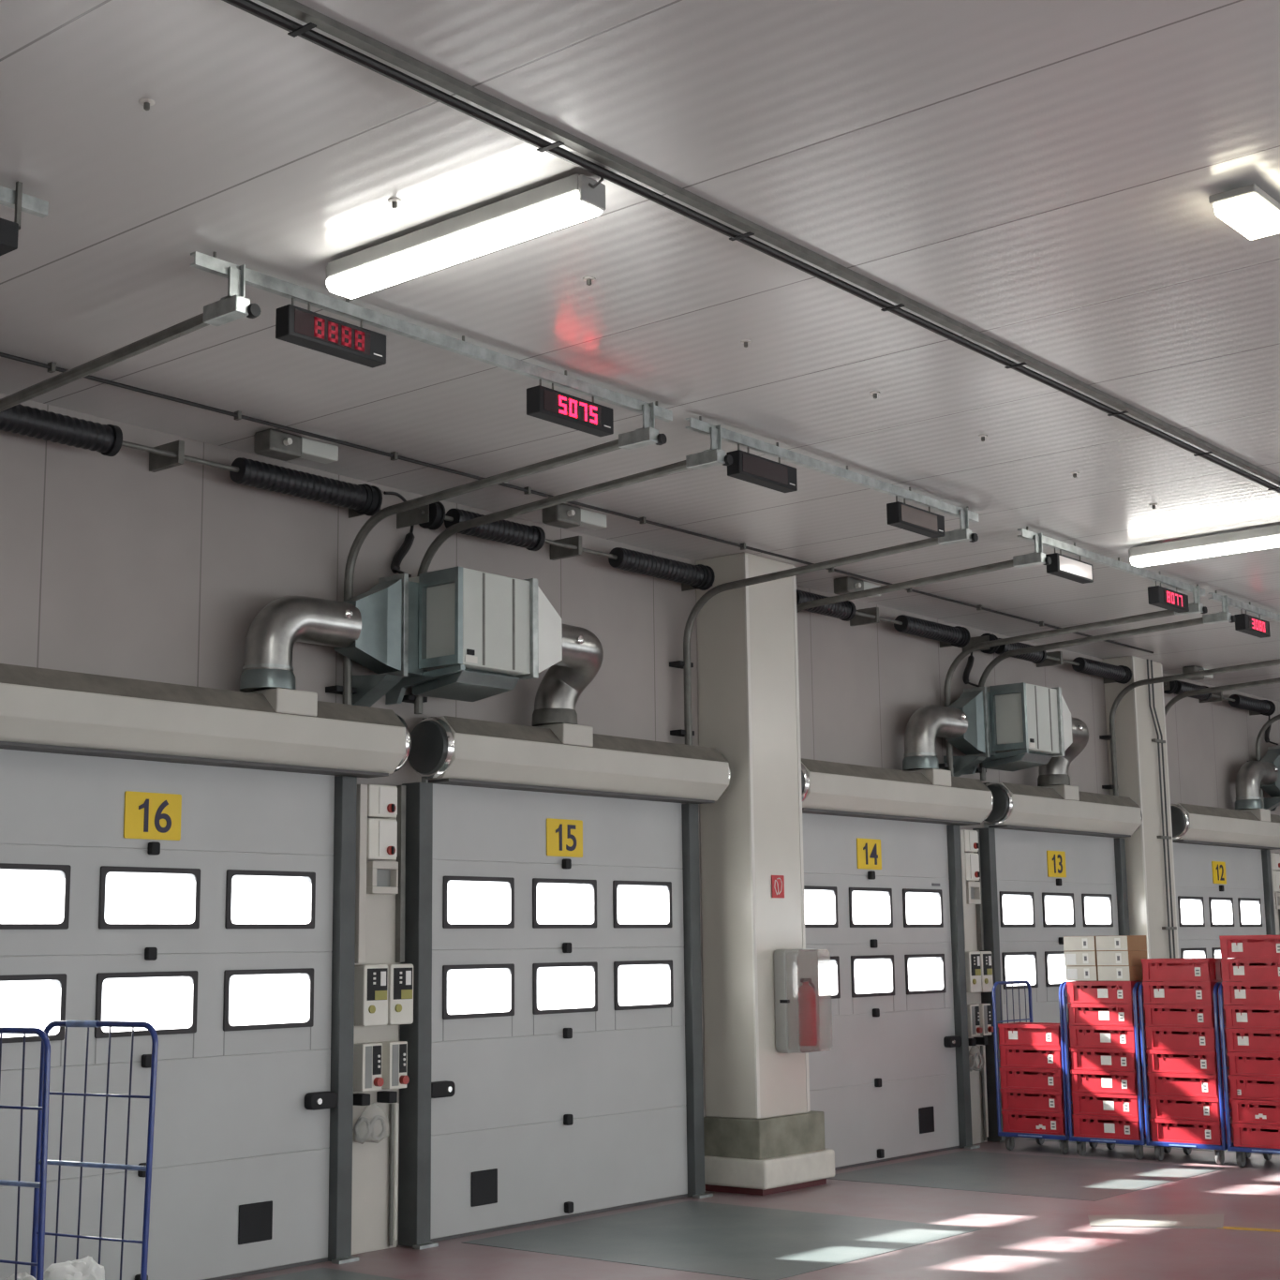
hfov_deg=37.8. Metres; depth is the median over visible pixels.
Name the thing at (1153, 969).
crate
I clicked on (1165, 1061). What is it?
crate
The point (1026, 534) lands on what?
rail
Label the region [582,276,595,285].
bolt
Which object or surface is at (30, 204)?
rail
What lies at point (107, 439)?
door torsion spring
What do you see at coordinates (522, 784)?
grille
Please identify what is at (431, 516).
door torsion spring
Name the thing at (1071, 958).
carton
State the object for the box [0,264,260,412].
door track
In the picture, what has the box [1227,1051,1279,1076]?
crate
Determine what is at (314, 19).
conduit
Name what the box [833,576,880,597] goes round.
box
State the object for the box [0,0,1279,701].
ceiling
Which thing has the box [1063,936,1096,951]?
carton
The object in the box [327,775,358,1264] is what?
post
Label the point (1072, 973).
carton
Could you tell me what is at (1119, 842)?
post
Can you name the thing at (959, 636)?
shaft
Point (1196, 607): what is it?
door track
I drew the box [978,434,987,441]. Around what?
bolt
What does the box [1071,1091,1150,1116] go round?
crate
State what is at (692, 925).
post
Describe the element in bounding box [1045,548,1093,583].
led display
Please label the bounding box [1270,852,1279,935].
duct
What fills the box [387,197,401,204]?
washer
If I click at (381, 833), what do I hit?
box
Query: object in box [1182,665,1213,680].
box
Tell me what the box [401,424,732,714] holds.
door track
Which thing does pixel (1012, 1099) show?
crate
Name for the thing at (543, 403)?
led display
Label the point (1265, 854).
post
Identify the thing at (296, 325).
led display
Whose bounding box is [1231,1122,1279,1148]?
crate
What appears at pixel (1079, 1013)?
crate
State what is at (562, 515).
box
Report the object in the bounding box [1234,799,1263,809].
socket
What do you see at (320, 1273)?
dock leveller
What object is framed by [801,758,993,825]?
curtain
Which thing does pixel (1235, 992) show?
crate
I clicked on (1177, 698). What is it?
door track
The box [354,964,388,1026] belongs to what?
controller
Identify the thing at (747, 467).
led display
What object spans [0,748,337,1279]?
door
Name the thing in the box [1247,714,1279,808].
door track
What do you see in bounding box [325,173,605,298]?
lamp
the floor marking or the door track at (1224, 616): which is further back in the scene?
the door track at (1224, 616)
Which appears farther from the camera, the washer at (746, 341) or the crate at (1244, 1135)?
the crate at (1244, 1135)
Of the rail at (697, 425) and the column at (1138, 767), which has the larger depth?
the column at (1138, 767)
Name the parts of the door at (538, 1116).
bumper knob, bumper knob, bumper knob, bumper knob, bumper knob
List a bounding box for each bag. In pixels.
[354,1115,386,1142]
[968,1053,982,1070]
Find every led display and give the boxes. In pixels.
[275,297,386,368]
[526,378,613,436]
[726,444,797,492]
[886,495,945,538]
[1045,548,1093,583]
[1147,580,1189,612]
[1234,609,1270,638]
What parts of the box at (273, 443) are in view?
knob, motor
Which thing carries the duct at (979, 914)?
attached to the panel at (975, 1084)
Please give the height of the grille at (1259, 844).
0.019 m
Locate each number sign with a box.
[123,790,181,840]
[546,818,582,857]
[856,837,881,869]
[1046,850,1066,877]
[1211,861,1226,884]
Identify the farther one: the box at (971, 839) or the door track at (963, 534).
the box at (971, 839)
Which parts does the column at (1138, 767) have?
corner trim, corner trim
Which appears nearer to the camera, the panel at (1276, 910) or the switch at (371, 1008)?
the switch at (371, 1008)
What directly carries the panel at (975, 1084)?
attached to the wall
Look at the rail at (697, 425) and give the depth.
12.13 m
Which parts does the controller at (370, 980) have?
button plate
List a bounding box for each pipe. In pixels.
[0,352,1153,653]
[1146,658,1176,958]
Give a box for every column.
[695,551,834,1195]
[1102,655,1179,958]
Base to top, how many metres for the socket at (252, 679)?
0.115 m
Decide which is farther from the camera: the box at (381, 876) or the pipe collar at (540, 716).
the pipe collar at (540, 716)
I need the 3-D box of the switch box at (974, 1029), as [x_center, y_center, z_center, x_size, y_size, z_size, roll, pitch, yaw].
[3.139,3.641,17.679,0.145,0.380,0.175,-8,-12,39]
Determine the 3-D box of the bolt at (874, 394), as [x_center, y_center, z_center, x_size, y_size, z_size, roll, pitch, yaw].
[1.348,-1.401,10.719,0.060,0.034,0.060,-8,-12,39]
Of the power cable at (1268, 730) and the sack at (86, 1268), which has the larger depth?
the power cable at (1268, 730)
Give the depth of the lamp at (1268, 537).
14.54 m
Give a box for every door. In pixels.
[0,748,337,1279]
[421,776,687,1242]
[802,813,961,1170]
[983,822,1118,1138]
[1173,842,1266,981]
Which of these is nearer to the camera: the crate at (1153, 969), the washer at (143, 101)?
the washer at (143, 101)
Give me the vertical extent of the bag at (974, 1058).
0.249 m
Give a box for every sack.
[5,1271,36,1279]
[43,1255,104,1279]
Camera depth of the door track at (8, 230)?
7.55 m
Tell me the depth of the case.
14.65 m
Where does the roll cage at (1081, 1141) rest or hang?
on the floor
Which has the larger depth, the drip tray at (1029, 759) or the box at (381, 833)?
the drip tray at (1029, 759)
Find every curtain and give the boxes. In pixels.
[0,663,411,778]
[407,715,731,803]
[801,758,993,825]
[982,782,1142,837]
[1170,803,1279,849]
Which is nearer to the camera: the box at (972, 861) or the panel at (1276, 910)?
the box at (972, 861)
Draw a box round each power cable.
[383,491,414,577]
[962,652,979,686]
[1264,715,1278,745]
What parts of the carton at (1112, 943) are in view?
panel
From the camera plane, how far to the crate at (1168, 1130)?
15.93 m
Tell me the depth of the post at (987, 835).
18.09 m
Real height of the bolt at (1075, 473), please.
0.034 m
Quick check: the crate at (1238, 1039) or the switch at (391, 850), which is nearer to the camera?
the switch at (391, 850)
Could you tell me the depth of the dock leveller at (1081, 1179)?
15.25 m
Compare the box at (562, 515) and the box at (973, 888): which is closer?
the box at (562, 515)
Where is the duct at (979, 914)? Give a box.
[960,829,988,1140]
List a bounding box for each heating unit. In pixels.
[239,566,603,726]
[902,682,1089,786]
[1234,745,1279,811]
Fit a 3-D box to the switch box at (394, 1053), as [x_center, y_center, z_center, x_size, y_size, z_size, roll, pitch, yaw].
[-1.584,2.781,12.037,0.145,0.380,0.165,-8,-12,39]
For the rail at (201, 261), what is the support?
attached to the ceiling
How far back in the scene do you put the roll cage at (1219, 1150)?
15.91 m
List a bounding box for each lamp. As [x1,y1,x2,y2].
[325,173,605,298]
[1128,524,1279,566]
[1208,183,1279,239]
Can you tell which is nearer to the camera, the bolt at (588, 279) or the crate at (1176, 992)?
the bolt at (588, 279)
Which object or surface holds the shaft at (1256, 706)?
attached to the wall
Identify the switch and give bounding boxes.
[368,1005,375,1012]
[386,803,395,812]
[386,846,395,854]
[395,1003,401,1012]
[973,842,978,848]
[974,871,980,878]
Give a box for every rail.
[0,185,48,218]
[190,251,672,422]
[685,416,978,522]
[1017,526,1205,596]
[1208,590,1279,622]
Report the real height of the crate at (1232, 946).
0.190 m
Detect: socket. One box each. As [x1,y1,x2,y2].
[239,668,296,692]
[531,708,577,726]
[902,755,938,770]
[1037,773,1070,786]
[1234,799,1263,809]
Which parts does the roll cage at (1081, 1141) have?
frame, frame, frame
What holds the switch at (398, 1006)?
attached to the controller at (400, 976)
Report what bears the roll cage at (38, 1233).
on the floor
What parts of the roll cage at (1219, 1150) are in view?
frame, frame, frame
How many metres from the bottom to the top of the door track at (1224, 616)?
1.520 m
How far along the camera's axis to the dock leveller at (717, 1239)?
12.13 m
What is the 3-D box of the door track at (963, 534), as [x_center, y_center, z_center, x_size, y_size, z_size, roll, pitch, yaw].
[1.336,-0.053,14.149,2.728,1.520,0.174,-8,-12,39]
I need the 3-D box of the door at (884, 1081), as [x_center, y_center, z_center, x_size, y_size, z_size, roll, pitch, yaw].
[2.064,3.008,16.474,0.136,3.100,2.770,-8,-12,39]
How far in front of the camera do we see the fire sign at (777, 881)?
14.84 m
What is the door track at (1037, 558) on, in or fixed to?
attached to the wall
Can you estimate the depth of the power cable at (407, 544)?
12.68 m
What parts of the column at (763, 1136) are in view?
corner trim, corner trim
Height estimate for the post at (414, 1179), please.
2.980 m
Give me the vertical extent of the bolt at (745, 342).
0.034 m
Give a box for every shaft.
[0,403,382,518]
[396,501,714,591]
[796,589,970,647]
[961,633,1131,684]
[1163,680,1275,715]
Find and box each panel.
[351,817,399,1254]
[965,880,986,1144]
[1275,908,1279,935]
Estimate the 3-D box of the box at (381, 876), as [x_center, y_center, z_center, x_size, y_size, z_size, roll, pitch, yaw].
[-1.690,1.547,12.163,0.100,0.210,0.225,-8,-12,39]
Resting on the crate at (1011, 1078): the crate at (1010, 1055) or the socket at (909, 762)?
the crate at (1010, 1055)
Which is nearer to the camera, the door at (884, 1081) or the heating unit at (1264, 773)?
the door at (884, 1081)
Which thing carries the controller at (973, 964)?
attached to the panel at (975, 1084)
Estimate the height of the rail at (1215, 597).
0.095 m
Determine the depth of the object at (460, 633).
12.25 m
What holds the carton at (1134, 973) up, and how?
on the crate at (1078, 991)
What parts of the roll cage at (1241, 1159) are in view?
frame, frame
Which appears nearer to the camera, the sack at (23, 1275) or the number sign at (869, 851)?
the sack at (23, 1275)
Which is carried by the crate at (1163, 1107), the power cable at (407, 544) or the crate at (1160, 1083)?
the crate at (1160, 1083)
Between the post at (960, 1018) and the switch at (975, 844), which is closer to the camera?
the post at (960, 1018)
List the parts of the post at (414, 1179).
foot plate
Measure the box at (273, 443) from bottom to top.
0.140 m
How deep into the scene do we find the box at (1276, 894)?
23.80 m
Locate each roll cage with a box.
[0,1020,158,1279]
[992,980,1098,1154]
[1061,982,1171,1159]
[1138,981,1250,1164]
[1218,982,1279,1166]
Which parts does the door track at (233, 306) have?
rail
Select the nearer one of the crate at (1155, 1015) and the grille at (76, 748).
the grille at (76, 748)
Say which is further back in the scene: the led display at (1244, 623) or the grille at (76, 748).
the led display at (1244, 623)
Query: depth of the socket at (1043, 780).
19.09 m
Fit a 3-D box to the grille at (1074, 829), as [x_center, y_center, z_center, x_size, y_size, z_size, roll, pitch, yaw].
[4.390,1.987,19.374,0.200,0.019,2.770,-8,-12,39]
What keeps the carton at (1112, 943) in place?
on the carton at (1115, 958)
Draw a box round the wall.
[0,393,1279,1245]
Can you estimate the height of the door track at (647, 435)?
1.520 m
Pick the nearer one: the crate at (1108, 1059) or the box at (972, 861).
the crate at (1108, 1059)
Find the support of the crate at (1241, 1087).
on the crate at (1242, 1110)
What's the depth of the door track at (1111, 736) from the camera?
20.56 m
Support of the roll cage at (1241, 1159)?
on the floor
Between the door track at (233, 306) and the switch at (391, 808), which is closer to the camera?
the door track at (233, 306)
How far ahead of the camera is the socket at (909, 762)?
17.12 m
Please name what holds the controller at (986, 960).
attached to the panel at (975, 1084)
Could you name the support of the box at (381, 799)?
attached to the panel at (370, 1157)
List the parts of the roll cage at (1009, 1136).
frame, frame, frame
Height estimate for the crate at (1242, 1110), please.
0.190 m
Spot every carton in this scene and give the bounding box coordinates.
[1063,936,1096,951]
[1064,951,1097,966]
[1065,966,1098,981]
[1095,935,1146,951]
[1096,950,1147,966]
[1097,965,1142,981]
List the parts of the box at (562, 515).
knob, motor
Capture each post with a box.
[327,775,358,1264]
[398,782,438,1249]
[681,803,713,1198]
[946,824,980,1149]
[972,827,1014,1143]
[1114,837,1130,935]
[1261,849,1276,935]
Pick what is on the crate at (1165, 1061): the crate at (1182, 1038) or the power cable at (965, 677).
the crate at (1182, 1038)
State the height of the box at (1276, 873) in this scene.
0.265 m
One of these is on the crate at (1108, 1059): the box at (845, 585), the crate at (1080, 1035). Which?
the crate at (1080, 1035)
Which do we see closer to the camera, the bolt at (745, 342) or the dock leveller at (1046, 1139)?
the bolt at (745, 342)
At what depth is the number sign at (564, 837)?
13.56 m
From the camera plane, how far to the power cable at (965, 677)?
18.47 m
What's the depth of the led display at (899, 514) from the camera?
12.88 m
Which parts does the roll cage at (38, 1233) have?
frame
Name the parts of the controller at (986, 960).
button plate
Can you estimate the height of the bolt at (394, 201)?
0.034 m
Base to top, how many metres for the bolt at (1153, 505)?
0.034 m
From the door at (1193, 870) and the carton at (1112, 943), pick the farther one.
the door at (1193, 870)
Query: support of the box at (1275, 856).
attached to the panel at (1276, 910)
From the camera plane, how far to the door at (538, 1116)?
13.24 m
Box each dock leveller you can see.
[256,1267,403,1279]
[462,1200,981,1279]
[826,1150,1223,1201]
[1028,1138,1279,1155]
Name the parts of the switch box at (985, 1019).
button panel, red knob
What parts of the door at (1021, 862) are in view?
bumper knob, bumper knob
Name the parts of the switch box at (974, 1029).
casing, button panel, red knob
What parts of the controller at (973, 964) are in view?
button plate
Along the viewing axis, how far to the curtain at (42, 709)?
10.82 m
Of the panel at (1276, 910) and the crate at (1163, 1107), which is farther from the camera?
the panel at (1276, 910)
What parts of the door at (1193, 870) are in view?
bumper knob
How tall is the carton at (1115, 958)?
0.131 m
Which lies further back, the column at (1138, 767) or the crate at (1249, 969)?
the column at (1138, 767)
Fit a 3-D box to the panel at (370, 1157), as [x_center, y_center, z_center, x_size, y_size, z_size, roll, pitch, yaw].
[-1.739,2.414,12.069,0.048,2.950,0.450,-8,-12,39]
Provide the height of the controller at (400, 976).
0.385 m
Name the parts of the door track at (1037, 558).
rail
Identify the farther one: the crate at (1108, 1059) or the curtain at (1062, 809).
the curtain at (1062, 809)
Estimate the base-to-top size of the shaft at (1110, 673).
0.200 m
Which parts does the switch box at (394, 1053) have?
casing, button panel, red knob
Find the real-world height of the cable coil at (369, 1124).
0.249 m
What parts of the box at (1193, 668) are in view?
motor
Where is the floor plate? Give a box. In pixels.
[1087,1214,1224,1228]
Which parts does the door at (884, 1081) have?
bumper knob, bumper knob, bumper knob, bumper knob, bumper knob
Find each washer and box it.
[138,98,155,105]
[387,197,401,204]
[582,276,595,281]
[740,339,751,343]
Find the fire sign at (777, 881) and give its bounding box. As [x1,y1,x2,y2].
[771,875,784,898]
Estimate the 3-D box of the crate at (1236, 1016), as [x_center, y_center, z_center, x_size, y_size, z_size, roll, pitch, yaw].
[5.299,3.167,15.734,0.620,0.190,0.400,-8,-12,39]
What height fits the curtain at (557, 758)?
0.467 m
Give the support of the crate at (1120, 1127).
on the roll cage at (1081, 1141)
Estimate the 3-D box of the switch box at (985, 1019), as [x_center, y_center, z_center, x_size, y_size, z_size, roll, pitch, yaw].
[3.282,3.667,17.850,0.145,0.380,0.165,-8,-12,39]
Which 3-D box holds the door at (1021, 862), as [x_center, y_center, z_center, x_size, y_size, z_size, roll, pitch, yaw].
[4.325,3.424,19.204,0.099,3.100,2.770,-8,-12,39]
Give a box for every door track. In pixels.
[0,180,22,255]
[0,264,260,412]
[325,401,667,704]
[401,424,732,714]
[669,507,978,744]
[796,533,1051,612]
[938,585,1207,776]
[975,595,1235,780]
[1099,658,1279,795]
[1164,677,1279,714]
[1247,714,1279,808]
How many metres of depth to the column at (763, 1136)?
14.79 m
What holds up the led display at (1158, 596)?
hanging from the rail at (1026, 534)
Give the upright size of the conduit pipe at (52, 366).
0.049 m
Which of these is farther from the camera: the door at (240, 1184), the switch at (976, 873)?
the switch at (976, 873)
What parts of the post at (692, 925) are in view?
foot plate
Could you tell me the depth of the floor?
12.03 m
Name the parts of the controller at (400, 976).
button plate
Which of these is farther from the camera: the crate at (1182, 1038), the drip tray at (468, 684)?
the crate at (1182, 1038)
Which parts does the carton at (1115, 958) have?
panel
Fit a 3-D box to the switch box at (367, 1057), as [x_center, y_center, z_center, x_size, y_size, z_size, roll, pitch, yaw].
[-1.727,2.755,11.865,0.145,0.380,0.175,-8,-12,39]
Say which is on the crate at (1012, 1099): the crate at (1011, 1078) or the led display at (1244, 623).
the crate at (1011, 1078)
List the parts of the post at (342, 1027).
foot plate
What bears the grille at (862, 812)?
attached to the curtain at (932, 796)
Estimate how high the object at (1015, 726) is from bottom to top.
0.903 m
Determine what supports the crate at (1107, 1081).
on the crate at (1125, 1105)
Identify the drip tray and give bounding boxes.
[412,668,519,701]
[982,751,1052,771]
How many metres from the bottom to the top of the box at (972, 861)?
0.265 m
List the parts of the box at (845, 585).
knob, motor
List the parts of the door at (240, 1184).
bumper knob, bumper knob, bumper knob, bumper knob, bumper knob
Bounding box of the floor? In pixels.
[225,1137,1279,1279]
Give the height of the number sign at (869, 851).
0.270 m
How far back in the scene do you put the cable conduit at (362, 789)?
12.03 m
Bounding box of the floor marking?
[1216,1226,1279,1232]
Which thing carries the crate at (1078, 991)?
on the crate at (1079, 1013)
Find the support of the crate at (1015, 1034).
on the crate at (1010, 1055)
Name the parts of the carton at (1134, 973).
panel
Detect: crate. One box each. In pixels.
[997,1022,1070,1046]
[998,1044,1071,1068]
[999,1066,1071,1090]
[1000,1087,1071,1113]
[1001,1110,1072,1135]
[1066,980,1144,1003]
[1067,1002,1145,1026]
[1069,1025,1146,1048]
[1069,1046,1147,1071]
[1070,1069,1148,1094]
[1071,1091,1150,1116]
[1071,1114,1151,1140]
[1141,957,1222,981]
[1142,981,1225,1004]
[1143,1003,1225,1027]
[1145,1026,1226,1050]
[1146,1049,1228,1073]
[1147,1071,1230,1097]
[1148,1094,1231,1121]
[1150,1117,1233,1145]
[1219,935,1279,958]
[1220,957,1279,982]
[1221,981,1279,1005]
[1223,1004,1279,1028]
[1224,1027,1279,1053]
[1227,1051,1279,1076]
[1228,1074,1279,1101]
[1230,1099,1279,1124]
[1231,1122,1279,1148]
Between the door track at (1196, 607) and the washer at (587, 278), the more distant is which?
the door track at (1196, 607)
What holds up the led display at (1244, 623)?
hanging from the rail at (1215, 597)
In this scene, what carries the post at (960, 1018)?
on the floor
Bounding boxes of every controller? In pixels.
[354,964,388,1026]
[386,963,413,1025]
[965,951,982,993]
[979,951,993,992]
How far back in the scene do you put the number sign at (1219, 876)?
22.57 m
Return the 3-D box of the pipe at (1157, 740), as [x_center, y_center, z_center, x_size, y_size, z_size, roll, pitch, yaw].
[5.830,2.401,20.783,0.048,4.390,0.331,-8,-12,39]
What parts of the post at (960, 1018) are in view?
foot plate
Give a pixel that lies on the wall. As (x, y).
(111, 566)
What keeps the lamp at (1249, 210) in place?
attached to the ceiling
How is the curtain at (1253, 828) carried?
attached to the wall
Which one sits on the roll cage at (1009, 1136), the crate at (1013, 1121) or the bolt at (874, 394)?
the crate at (1013, 1121)
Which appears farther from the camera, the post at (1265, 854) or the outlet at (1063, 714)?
the post at (1265, 854)
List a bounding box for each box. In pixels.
[253,428,338,463]
[353,1042,384,1105]
[366,818,397,860]
[366,861,398,893]
[367,784,397,818]
[376,1041,409,1102]
[542,503,606,530]
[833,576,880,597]
[961,829,978,852]
[964,852,980,880]
[966,881,981,904]
[967,1004,982,1045]
[972,1003,993,1044]
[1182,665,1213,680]
[1271,853,1279,870]
[1272,870,1279,892]
[1274,892,1279,908]
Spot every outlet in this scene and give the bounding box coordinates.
[514,578,562,680]
[1048,686,1072,757]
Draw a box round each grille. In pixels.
[0,741,388,778]
[428,778,714,803]
[802,807,980,825]
[988,824,1131,837]
[1172,839,1279,849]
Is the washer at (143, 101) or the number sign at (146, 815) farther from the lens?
the number sign at (146, 815)
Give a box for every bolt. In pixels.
[138,98,155,110]
[387,197,401,208]
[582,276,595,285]
[740,339,751,347]
[869,391,879,399]
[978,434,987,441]
[1070,471,1079,477]
[1149,503,1158,508]
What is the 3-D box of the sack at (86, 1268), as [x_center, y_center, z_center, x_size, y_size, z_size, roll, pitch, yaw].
[-2.617,3.009,8.639,0.347,0.293,0.332,-8,-12,39]
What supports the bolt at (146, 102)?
attached to the ceiling
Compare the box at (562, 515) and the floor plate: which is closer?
the floor plate
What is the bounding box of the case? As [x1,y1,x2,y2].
[773,948,824,1053]
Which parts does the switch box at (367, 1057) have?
button panel, red knob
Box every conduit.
[222,0,1279,493]
[354,784,405,1246]
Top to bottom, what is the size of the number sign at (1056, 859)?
0.270 m
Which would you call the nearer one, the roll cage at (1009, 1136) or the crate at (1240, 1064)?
the crate at (1240, 1064)

